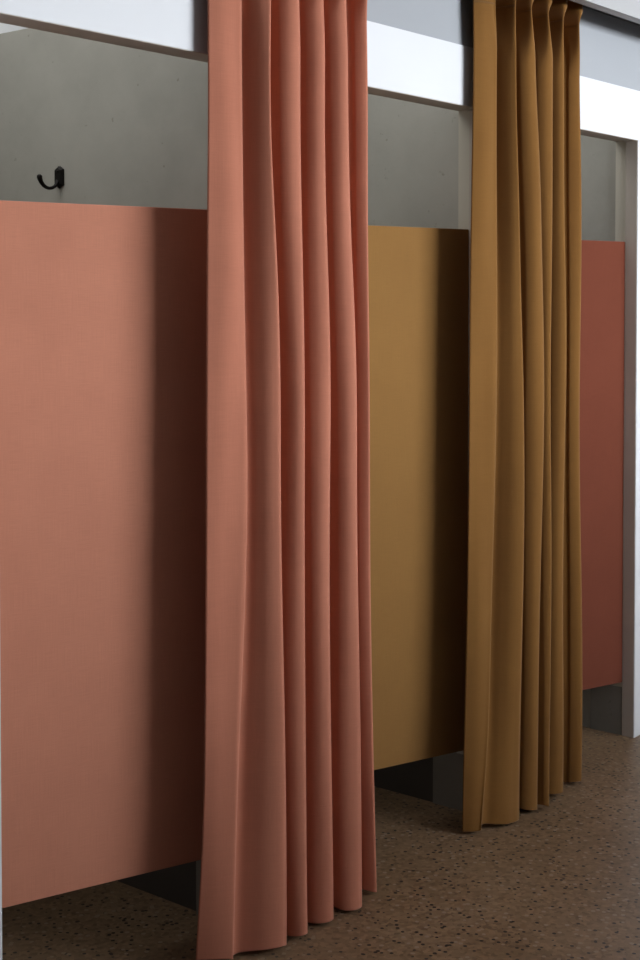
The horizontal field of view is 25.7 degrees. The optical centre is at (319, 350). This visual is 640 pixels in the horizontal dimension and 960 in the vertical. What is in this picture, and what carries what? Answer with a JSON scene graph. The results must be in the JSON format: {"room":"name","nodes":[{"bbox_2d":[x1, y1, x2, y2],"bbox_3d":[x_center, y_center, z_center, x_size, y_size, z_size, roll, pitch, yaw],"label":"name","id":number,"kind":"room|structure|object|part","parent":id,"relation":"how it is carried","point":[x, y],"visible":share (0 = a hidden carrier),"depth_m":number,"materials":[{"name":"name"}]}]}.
{"room":"fitting room","nodes":[
{"label":"fitting room","id":0,"kind":"room"},
{"bbox_2d":[0,23,26,33],"bbox_3d":[-1.070,-1.256,4.092,0.100,0.732,8.200,1,2,40],"label":"wall","id":1,"kind":"structure","parent":0,"point":[4,28],"depth_m":4.19,"materials":[{"name":"white paint"}]},
{"bbox_2d":[0,28,207,208],"bbox_3d":[-0.567,0.252,3.833,1.063,2.268,0.230,1,2,40],"label":"wall","id":2,"kind":"structure","parent":0,"point":[125,126],"depth_m":3.67,"materials":[{"name":"grey paint"}]},
{"bbox_2d":[37,166,63,189],"bbox_3d":[-0.722,-0.461,3.740,0.031,0.066,0.079,1,2,40],"label":"coat hook","id":3,"kind":"object","parent":2,"relation":"attached to","point":[59,171],"visible":1,"depth_m":3.75,"materials":[{"name":"black metal"}]},
{"bbox_3d":[-0.723,-0.448,3.739,0.015,0.039,0.076,1,2,40],"label":"hook arm","id":4,"kind":"part","parent":3,"relation":"part of","materials":[{"name":"black metal"}]},
{"bbox_2d":[0,200,206,907],"bbox_3d":[-0.525,0.444,3.181,0.720,1.546,0.033,-1,2,-33],"label":"panel","id":5,"kind":"object","parent":2,"relation":"attached to","point":[103,307],"visible":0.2,"depth_m":3.18,"materials":[{"name":"pink laminate"}]},
{"bbox_2d":[116,861,195,910],"bbox_3d":[-0.660,1.303,3.818,0.978,0.168,0.048,1,2,40],"label":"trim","id":6,"kind":"structure","parent":2,"relation":"attached to","point":[176,884],"depth_m":3.55,"materials":[{"name":"paint"}]},
{"bbox_2d":[196,860,200,914],"bbox_3d":[-0.240,1.313,3.463,0.122,0.170,0.062,1,2,40],"label":"trim","id":7,"kind":"structure","parent":2,"relation":"attached to","point":[198,862],"depth_m":3.47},
{"bbox_2d":[2,726,639,959],"bbox_3d":[1.146,1.481,2.341,5.850,0.100,8.200,1,2,40],"label":"floor","id":8,"kind":"structure","parent":0,"point":[559,881],"depth_m":3.55,"materials":[{"name":"brown stone"}]},
{"bbox_2d":[368,94,458,228],"bbox_3d":[0.080,0.229,4.615,1.063,2.268,0.238,1,2,40],"label":"wall","id":9,"kind":"structure","parent":0,"point":[413,147],"depth_m":4.27,"materials":[{"name":"grey paint"}]},
{"bbox_2d":[374,757,432,801],"bbox_3d":[-0.016,1.280,4.597,0.978,0.168,0.048,1,2,40],"label":"trim","id":10,"kind":"structure","parent":9,"relation":"attached to","point":[415,778],"depth_m":4.33,"materials":[{"name":"paint"}]},
{"bbox_2d":[368,225,468,769],"bbox_3d":[0.129,0.421,3.971,0.720,1.546,0.033,-1,2,-33],"label":"panel","id":11,"kind":"object","parent":9,"relation":"attached to","point":[418,277],"visible":0.37,"depth_m":4.05,"materials":[{"name":"laminate"}]},
{"bbox_2d":[433,752,462,810],"bbox_3d":[0.406,1.290,4.245,0.122,0.170,0.052,1,2,40],"label":"trim","id":12,"kind":"structure","parent":9,"relation":"attached to","point":[447,768],"depth_m":4.23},
{"bbox_2d":[457,110,468,753],"bbox_3d":[0.507,0.330,4.268,0.041,2.087,0.254,1,2,40],"label":"trim","id":13,"kind":"structure","parent":9,"relation":"attached to","point":[463,145],"depth_m":4.15,"materials":[{"name":"beige paint"}]},
{"bbox_2d":[468,110,472,472],"bbox_3d":[0.457,0.336,4.142,0.043,2.082,0.005,1,2,40],"label":"trim","id":14,"kind":"structure","parent":9,"relation":"attached to","point":[470,112],"depth_m":4.13,"materials":[{"name":"grey paint"}]},
{"bbox_2d":[367,0,639,90],"bbox_3d":[-0.156,-1.216,3.337,0.016,0.768,8.200,1,2,40],"label":"wall","id":15,"kind":"structure","parent":0,"point":[609,45],"depth_m":4.55,"materials":[{"name":"grey paint"}]},
{"bbox_2d":[196,0,376,959],"bbox_3d":[-0.063,0.157,3.368,0.140,2.469,0.597,1,2,40],"label":"curtain","id":16,"kind":"object","parent":15,"relation":"hanging from","point":[289,838],"visible":1,"depth_m":3.30,"materials":[{"name":"fabric"}]},
{"bbox_2d":[0,0,639,141],"bbox_3d":[-0.180,-0.776,3.370,0.090,0.185,8.200,1,2,40],"label":"trim","id":17,"kind":"structure","parent":15,"relation":"attached to","point":[398,60],"depth_m":3.73,"materials":[{"name":"white paint"}]},
{"bbox_2d":[462,0,582,831],"bbox_3d":[0.622,0.132,4.194,0.137,2.469,0.622,1,2,40],"label":"curtain","id":18,"kind":"object","parent":15,"relation":"hanging from","point":[523,706],"visible":0.99,"depth_m":4.12,"materials":[{"name":"fabric"}]},
{"bbox_2d":[583,5,639,25],"bbox_3d":[-0.128,-1.088,3.318,0.056,0.021,7.600,1,2,40],"label":"trim","id":19,"kind":"structure","parent":15,"relation":"attached to","point":[583,5],"depth_m":4.68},
{"bbox_2d":[581,135,615,727],"bbox_3d":[0.704,0.207,5.371,1.063,2.268,0.238,1,2,40],"label":"wall","id":20,"kind":"structure","parent":0,"point":[598,156],"depth_m":4.96,"materials":[{"name":"grey paint"}]},
{"bbox_2d":[579,240,624,689],"bbox_3d":[0.753,0.398,4.727,0.720,1.546,0.033,-1,2,-33],"label":"panel","id":21,"kind":"object","parent":20,"relation":"attached to","point":[601,415],"visible":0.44,"depth_m":4.85,"materials":[{"name":"laminate"}]},
{"bbox_2d":[590,685,621,734],"bbox_3d":[1.031,1.267,5.000,0.122,0.170,0.052,1,2,40],"label":"trim","id":22,"kind":"structure","parent":20,"relation":"attached to","point":[606,701],"depth_m":4.98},
{"bbox_2d":[612,141,625,686],"bbox_3d":[1.131,0.308,5.023,0.041,2.087,0.254,1,2,40],"label":"trim","id":23,"kind":"structure","parent":20,"relation":"attached to","point":[620,199],"depth_m":4.90,"materials":[{"name":"beige paint"}]},
{"bbox_3d":[1.628,-1.246,1.862,4.600,0.100,8.200,1,2,40],"label":"ceiling","id":24,"kind":"structure","parent":0,"visible":0},
{"bbox_2d":[570,0,639,23],"bbox_3d":[-0.005,-1.121,3.216,0.037,0.229,8.200,1,2,40],"label":"trim","id":25,"kind":"structure","parent":24,"relation":"attached to","point":[629,10],"depth_m":4.32,"materials":[{"name":"white paint"}]},
{"bbox_3d":[-1.802,0.417,1.407,0.046,2.083,3.054,1,2,40],"label":"wall","id":26,"kind":"structure","parent":0,"visible":0},
{"bbox_2d":[0,689,1,959],"bbox_3d":[-0.741,0.379,2.691,0.046,2.083,0.278,1,2,40],"label":"trim","id":27,"kind":"structure","parent":26,"relation":"attached to","point":[0,689],"depth_m":2.80,"materials":[{"name":"white paint"}]},
{"bbox_3d":[1.853,0.286,5.829,0.046,2.083,1.868,1,2,40],"label":"wall","id":28,"kind":"structure","parent":0,"visible":0},
{"bbox_2d":[622,141,636,737],"bbox_3d":[1.081,0.314,4.897,0.043,2.082,0.005,1,2,40],"label":"trim","id":29,"kind":"structure","parent":28,"relation":"attached to","point":[631,146],"depth_m":4.89,"materials":[{"name":"grey paint"}]},
{"bbox_2d":[633,140,639,737],"bbox_3d":[1.170,0.310,5.002,0.046,2.083,0.278,1,2,40],"label":"trim","id":30,"kind":"structure","parent":28,"relation":"attached to","point":[636,730],"depth_m":4.90,"materials":[{"name":"white paint"}]}
]}

